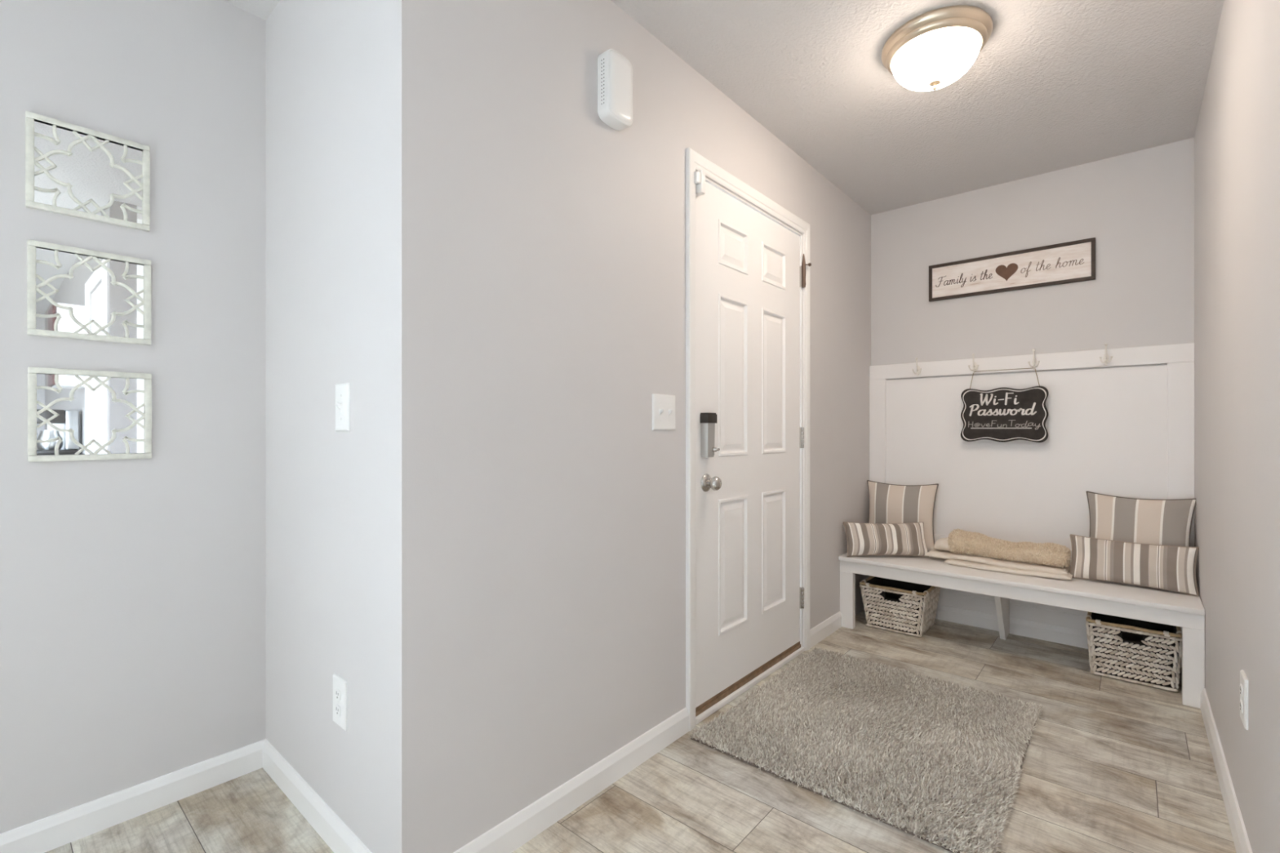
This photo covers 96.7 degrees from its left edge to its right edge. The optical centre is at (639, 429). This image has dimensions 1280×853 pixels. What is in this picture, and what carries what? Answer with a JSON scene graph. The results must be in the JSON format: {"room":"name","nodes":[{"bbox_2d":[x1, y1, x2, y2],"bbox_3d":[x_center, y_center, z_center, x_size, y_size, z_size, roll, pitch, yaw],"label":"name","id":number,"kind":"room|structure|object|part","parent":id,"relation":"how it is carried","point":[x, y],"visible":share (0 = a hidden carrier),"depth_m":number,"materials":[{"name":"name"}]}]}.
{"room":"entryway mudroom","nodes":[
{"label":"entryway mudroom","id":0,"kind":"room"},
{"bbox_2d":[0,0,266,833],"bbox_3d":[-3.014,-0.121,-0.113,0.120,2.440,5.336,0,0,41],"label":"wall","id":1,"kind":"structure","parent":0,"point":[133,591],"depth_m":1.64,"materials":[{"name":"paint"}]},
{"bbox_2d":[25,111,150,231],"bbox_3d":[-1.494,-0.692,1.551,0.014,0.244,0.244,0,0,41],"label":"wall mirror","id":2,"kind":"object","parent":1,"relation":"attached to","point":[71,170],"visible":1,"depth_m":1.54,"materials":[{"name":"silver metal"}]},
{"bbox_2d":[26,239,151,345],"bbox_3d":[-1.492,-0.365,1.553,0.014,0.244,0.244,0,0,41],"label":"wall mirror","id":3,"kind":"object","parent":1,"relation":"attached to","point":[73,292],"visible":1,"depth_m":1.54,"materials":[{"name":"silver metal"}]},
{"bbox_2d":[27,366,151,462],"bbox_3d":[-1.491,-0.038,1.554,0.014,0.244,0.244,0,0,41],"label":"wall mirror","id":4,"kind":"object","parent":1,"relation":"attached to","point":[73,415],"visible":1,"depth_m":1.55,"materials":[{"name":"silver metal"}]},
{"bbox_2d":[0,738,265,852],"bbox_3d":[-1.828,1.057,1.162,0.014,0.084,1.856,0,0,41],"label":"baseboard","id":5,"kind":"structure","parent":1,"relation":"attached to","point":[50,833],"depth_m":1.60,"materials":[{"name":"white paint"}]},
{"bbox_2d":[266,0,377,852],"bbox_3d":[-0.931,-0.121,1.694,0.919,2.440,0.120,0,0,41],"label":"wall","id":6,"kind":"structure","parent":0,"point":[322,55],"depth_m":1.57,"materials":[{"name":"paint"}]},
{"bbox_2d":[262,738,372,852],"bbox_3d":[-0.879,1.057,1.560,0.933,0.084,0.014,0,0,41],"label":"baseboard","id":7,"kind":"structure","parent":6,"relation":"attached to","point":[331,828],"depth_m":1.59,"materials":[{"name":"white paint"}]},
{"bbox_2d":[333,673,347,730],"bbox_3d":[-0.781,0.708,1.479,0.079,0.124,0.010,0,0,41],"label":"wall outlet","id":8,"kind":"object","parent":6,"relation":"attached to","point":[340,685],"visible":1,"depth_m":1.47,"materials":[{"name":"white plastic"}]},
{"bbox_2d":[334,703,341,716],"bbox_3d":[-0.783,0.729,1.477,0.034,0.027,0.003,0,0,41],"label":"receptacle","id":9,"kind":"object","parent":8,"relation":"attached to","point":[337,706],"depth_m":1.47,"materials":[{"name":"grey plastic"}]},
{"bbox_2d":[334,688,341,701],"bbox_3d":[-0.783,0.688,1.477,0.034,0.027,0.003,0,0,41],"label":"receptacle","id":10,"kind":"object","parent":8,"relation":"attached to","point":[337,691],"depth_m":1.47,"materials":[{"name":"grey plastic"}]},
{"bbox_2d":[335,382,350,431],"bbox_3d":[-0.771,-0.057,1.464,0.079,0.124,0.020,0,0,41],"label":"light switch","id":11,"kind":"object","parent":6,"relation":"attached to","point":[342,390],"visible":1,"depth_m":1.46,"materials":[{"name":"white plastic"}]},
{"bbox_2d":[377,0,871,852],"bbox_3d":[0.451,-0.121,2.503,0.120,2.440,3.150,0,0,41],"label":"wall","id":12,"kind":"structure","parent":0,"point":[531,247],"depth_m":1.56,"materials":[{"name":"paint"}]},
{"bbox_2d":[453,706,688,852],"bbox_3d":[-0.181,1.057,1.666,0.014,0.084,1.085,0,0,41],"label":"baseboard","id":13,"kind":"structure","parent":12,"relation":"attached to","point":[508,836],"depth_m":1.65,"materials":[{"name":"white paint"}]},
{"bbox_2d":[597,48,633,130],"bbox_3d":[-0.073,-1.050,1.763,0.050,0.212,0.115,0,0,41],"label":"door chime","id":14,"kind":"object","parent":12,"relation":"attached to","point":[615,71],"visible":1,"depth_m":1.73,"materials":[{"name":"white plastic"}]},
{"bbox_2d":[652,393,675,430],"bbox_3d":[0.089,-0.059,1.975,0.020,0.124,0.126,0,0,41],"label":"light switch","id":15,"kind":"object","parent":12,"relation":"attached to","point":[663,405],"visible":1,"depth_m":1.97,"materials":[{"name":"white plastic"}]},
{"bbox_2d":[685,147,811,731],"bbox_3d":[0.479,0.037,2.493,0.175,2.125,1.029,0,0,41],"label":"door","id":16,"kind":"structure","parent":12,"relation":"in","point":[747,272],"depth_m":2.40,"materials":[{"name":"white paint"}]},
{"bbox_2d":[693,169,705,195],"bbox_3d":[0.216,-0.922,2.124,0.034,0.085,0.056,0,0,41],"label":"sensor","id":17,"kind":"object","parent":16,"relation":"attached to","point":[700,175],"visible":0.95,"depth_m":2.12,"materials":[{"name":"white plastic"}]},
{"bbox_3d":[0.282,0.206,2.170,0.052,0.054,0.054,0,0,41],"label":"knob","id":18,"kind":"part","parent":16,"relation":"part of","materials":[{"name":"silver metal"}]},
{"bbox_3d":[0.486,1.089,2.489,0.070,0.021,0.928,0,0,41],"label":"sill","id":19,"kind":"part","parent":16,"relation":"part of","materials":[{"name":"white paint"}]},
{"bbox_2d":[809,611,841,648],"bbox_3d":[0.982,1.057,3.017,0.014,0.084,0.421,0,0,41],"label":"baseboard","id":20,"kind":"structure","parent":12,"relation":"attached to","point":[826,628],"depth_m":3.00,"materials":[{"name":"white paint"}]},
{"bbox_2d":[44,609,1236,852],"bbox_3d":[0.844,1.159,-1.356,7.590,0.120,8.486,0,0,41],"label":"floor","id":21,"kind":"structure","parent":0,"point":[1110,765],"depth_m":1.71,"materials":[{"name":"beige tile"}]},
{"bbox_2d":[688,645,1043,852],"bbox_3d":[0.874,1.094,2.124,0.960,0.050,1.112,0,0,41],"label":"rug","id":22,"kind":"object","parent":21,"relation":"on","point":[939,762],"visible":1,"depth_m":1.97,"materials":[{"name":"grey carpet"}]},
{"bbox_2d":[858,576,940,637],"bbox_3d":[1.464,0.973,3.197,0.347,0.247,0.357,0,0,41],"label":"wicker basket","id":23,"kind":"object","parent":21,"relation":"on","point":[908,608],"visible":0.93,"depth_m":3.09,"materials":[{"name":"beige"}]},
{"bbox_2d":[838,552,1204,708],"bbox_3d":[1.817,0.902,2.883,1.451,0.394,0.503,0,0,41],"label":"bench","id":24,"kind":"object","parent":21,"relation":"on","point":[1187,611],"visible":0.7,"depth_m":2.58,"materials":[{"name":"white paint"}]},
{"bbox_3d":[1.155,0.945,3.171,0.073,0.309,0.038,0,0,41],"label":"leg","id":25,"kind":"part","parent":24,"relation":"part of","materials":[{"name":"white paint"}]},
{"bbox_2d":[843,521,928,556],"bbox_3d":[1.363,0.610,3.162,0.452,0.181,0.149,0,0,-2],"label":"lumbar cushion","id":26,"kind":"object","parent":24,"relation":"on","point":[863,539],"visible":1,"depth_m":3.11,"materials":[{"name":"beige fabric"}]},
{"bbox_2d":[866,480,938,551],"bbox_3d":[1.530,0.506,3.350,0.394,0.389,0.135,0,0,37],"label":"square cushion","id":27,"kind":"object","parent":24,"relation":"on","point":[888,503],"visible":0.55,"depth_m":3.31,"materials":[{"name":"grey fabric"}]},
{"bbox_2d":[924,548,1072,579],"bbox_3d":[1.825,0.680,2.921,0.631,0.048,0.272,0,0,41],"label":"knit throw","id":28,"kind":"object","parent":24,"relation":"on","point":[1004,566],"visible":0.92,"depth_m":2.82,"materials":[{"name":"beige fabric"}]},
{"bbox_2d":[933,528,1071,567],"bbox_3d":[1.843,0.602,2.933,0.602,0.136,0.200,0,0,41],"label":"fleece blanket","id":29,"kind":"object","parent":28,"relation":"on","point":[959,541],"visible":0.99,"depth_m":2.87,"materials":[{"name":"beige fabric"}]},
{"bbox_2d":[933,537,951,551],"bbox_3d":[1.657,0.621,3.102,0.100,0.072,0.134,0,0,41],"label":"blanket","id":30,"kind":"object","parent":29,"relation":"on","point":[942,544],"depth_m":3.06,"materials":[{"name":"beige fabric"}]},
{"bbox_3d":[1.816,0.716,2.882,1.451,0.022,0.501,0,0,41],"label":"seat","id":31,"kind":"part","parent":24,"relation":"part of","materials":[{"name":"white paint"}]},
{"bbox_2d":[1069,533,1199,596],"bbox_3d":[2.215,0.604,2.573,0.445,0.200,0.131,0,0,44],"label":"lumbar cushion","id":32,"kind":"object","parent":24,"relation":"on","point":[1166,567],"visible":0.98,"depth_m":2.52,"materials":[{"name":"beige fabric"}]},
{"bbox_2d":[1085,491,1195,546],"bbox_3d":[2.323,0.504,2.662,0.128,0.394,0.403,0,0,-43],"label":"square cushion","id":33,"kind":"object","parent":24,"relation":"on","point":[1112,517],"visible":0.51,"depth_m":2.63,"materials":[{"name":"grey fabric"}]},
{"bbox_3d":[2.203,0.945,2.268,0.063,0.309,0.038,0,0,41],"label":"leg","id":34,"kind":"part","parent":24,"relation":"part of","materials":[{"name":"white paint"}]},
{"bbox_2d":[1085,611,1182,692],"bbox_3d":[2.223,0.970,2.572,0.322,0.253,0.352,0,0,41],"label":"wicker basket","id":35,"kind":"object","parent":21,"relation":"on","point":[1147,653],"visible":0.85,"depth_m":2.46,"materials":[{"name":"beige wicker"}]},
{"bbox_2d":[222,0,1224,214],"bbox_3d":[0.844,-1.391,-1.356,7.590,0.100,8.486,0,0,41],"label":"ceiling","id":36,"kind":"structure","parent":0,"point":[1055,85],"depth_m":2.21,"materials":[{"name":"white paint"}]},
{"bbox_2d":[881,4,992,91],"bbox_3d":[1.018,-1.256,1.967,0.341,0.170,0.341,0,0,41],"label":"ceiling lamp","id":37,"kind":"object","parent":36,"relation":"attached to","point":[934,49],"visible":1,"depth_m":1.88,"materials":[{"name":"white glass"}]},
{"bbox_3d":[1.018,-1.246,1.967,0.275,0.098,0.275,0,0,41],"label":"lamp shade","id":38,"kind":"part","parent":37,"relation":"part of","materials":[{"name":"white glass"}]},
{"bbox_2d":[871,137,1194,380],"bbox_3d":[2.036,-0.121,3.138,1.453,2.440,0.120,0,0,41],"label":"wall","id":39,"kind":"structure","parent":0,"point":[1138,206],"depth_m":2.96,"materials":[{"name":"paint"}]},
{"bbox_2d":[928,237,1095,302],"bbox_3d":[1.984,-0.852,3.090,0.762,0.207,0.020,0,0,41],"label":"framed sign","id":40,"kind":"object","parent":39,"relation":"attached to","point":[1074,261],"visible":1,"depth_m":3.06,"materials":[{"name":"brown wood"}]},
{"bbox_2d":[869,342,1194,667],"bbox_3d":[1.988,0.352,3.082,1.453,1.494,0.026,0,0,41],"label":"panelling","id":41,"kind":"object","parent":39,"relation":"attached to","point":[1122,432],"visible":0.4,"depth_m":2.98,"materials":[{"name":"white paint"}]},
{"bbox_2d":[911,357,921,376],"bbox_3d":[1.628,-0.364,3.344,0.052,0.108,0.047,0,0,41],"label":"coat hook","id":42,"kind":"object","parent":41,"relation":"attached to","point":[918,369],"visible":1,"depth_m":3.34,"materials":[{"name":"silver metal"}]},
{"bbox_2d":[968,353,978,373],"bbox_3d":[1.849,-0.364,3.154,0.052,0.108,0.047,0,0,41],"label":"coat hook","id":43,"kind":"object","parent":41,"relation":"attached to","point":[975,366],"visible":1,"depth_m":3.16,"materials":[{"name":"silver metal"}]},
{"bbox_3d":[1.863,-0.348,3.170,0.022,0.054,0.004,0,0,41],"label":"plate","id":44,"kind":"part","parent":43,"relation":"part of","materials":[{"name":"silver metal"}]},
{"bbox_2d":[960,368,1048,442],"bbox_3d":[1.950,-0.127,3.061,0.400,0.391,0.024,0,0,41],"label":"chalkboard sign","id":45,"kind":"object","parent":43,"relation":"hanging from","point":[1002,415],"visible":1,"depth_m":3.05,"materials":[{"name":"black wood"}]},
{"bbox_3d":[1.957,-0.270,3.066,0.325,0.105,0.005,0,-3,41],"label":"cord","id":46,"kind":"part","parent":45,"relation":"part of","materials":[{"name":"beige"}]},
{"bbox_3d":[1.986,0.671,3.078,1.267,0.116,0.016,0,0,41],"label":"rail","id":47,"kind":"part","parent":41,"relation":"part of","materials":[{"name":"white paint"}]},
{"bbox_3d":[1.989,0.977,3.083,1.453,0.076,0.004,0,0,41],"label":"rail","id":48,"kind":"part","parent":41,"relation":"part of","materials":[{"name":"white paint"}]},
{"bbox_3d":[1.988,-0.352,3.082,1.453,0.086,0.026,0,0,41],"label":"rail","id":49,"kind":"part","parent":41,"relation":"part of","materials":[{"name":"white paint"}]},
{"bbox_2d":[1027,348,1039,369],"bbox_3d":[2.058,-0.364,2.974,0.052,0.108,0.047,0,0,41],"label":"coat hook","id":50,"kind":"object","parent":41,"relation":"attached to","point":[1035,362],"visible":1,"depth_m":2.98,"materials":[{"name":"silver metal"}]},
{"bbox_3d":[2.072,-0.348,2.990,0.022,0.054,0.004,0,0,41],"label":"plate","id":51,"kind":"part","parent":50,"relation":"part of","materials":[{"name":"silver metal"}]},
{"bbox_2d":[1099,343,1112,365],"bbox_3d":[2.278,-0.364,2.784,0.052,0.108,0.047,0,0,41],"label":"coat hook","id":52,"kind":"object","parent":41,"relation":"attached to","point":[1106,357],"visible":1,"depth_m":2.79,"materials":[{"name":"silver metal"}]},
{"bbox_3d":[2.292,-0.348,2.801,0.022,0.054,0.004,0,0,41],"label":"plate","id":53,"kind":"part","parent":52,"relation":"part of","materials":[{"name":"white metal"}]},
{"bbox_2d":[1194,0,1279,852],"bbox_3d":[1.645,-0.121,1.478,0.120,2.440,3.146,0,0,41],"label":"wall","id":54,"kind":"structure","parent":0,"point":[1237,137],"depth_m":1.53,"materials":[{"name":"paint"}]},
{"bbox_2d":[1200,688,1252,852],"bbox_3d":[1.350,1.057,1.238,0.014,0.084,2.637,0,0,41],"label":"baseboard","id":55,"kind":"structure","parent":54,"relation":"attached to","point":[1241,840],"depth_m":1.68,"materials":[{"name":"white paint"}]},
{"bbox_2d":[1239,670,1248,729],"bbox_3d":[1.535,0.686,1.450,0.010,0.124,0.079,0,0,41],"label":"wall outlet","id":56,"kind":"object","parent":54,"relation":"attached to","point":[1243,704],"visible":1,"depth_m":1.43,"materials":[{"name":"white plastic"}]},
{"bbox_2d":[1239,700,1242,713],"bbox_3d":[1.532,0.707,1.452,0.003,0.027,0.034,0,0,41],"label":"receptacle","id":57,"kind":"object","parent":56,"relation":"attached to","point":[1241,701],"depth_m":1.45,"materials":[{"name":"grey plastic"}]},
{"bbox_2d":[1239,684,1242,697],"bbox_3d":[1.532,0.666,1.452,0.003,0.027,0.034,0,0,41],"label":"receptacle","id":58,"kind":"object","parent":56,"relation":"attached to","point":[1241,685],"depth_m":1.44,"materials":[{"name":"grey plastic"}]}
]}

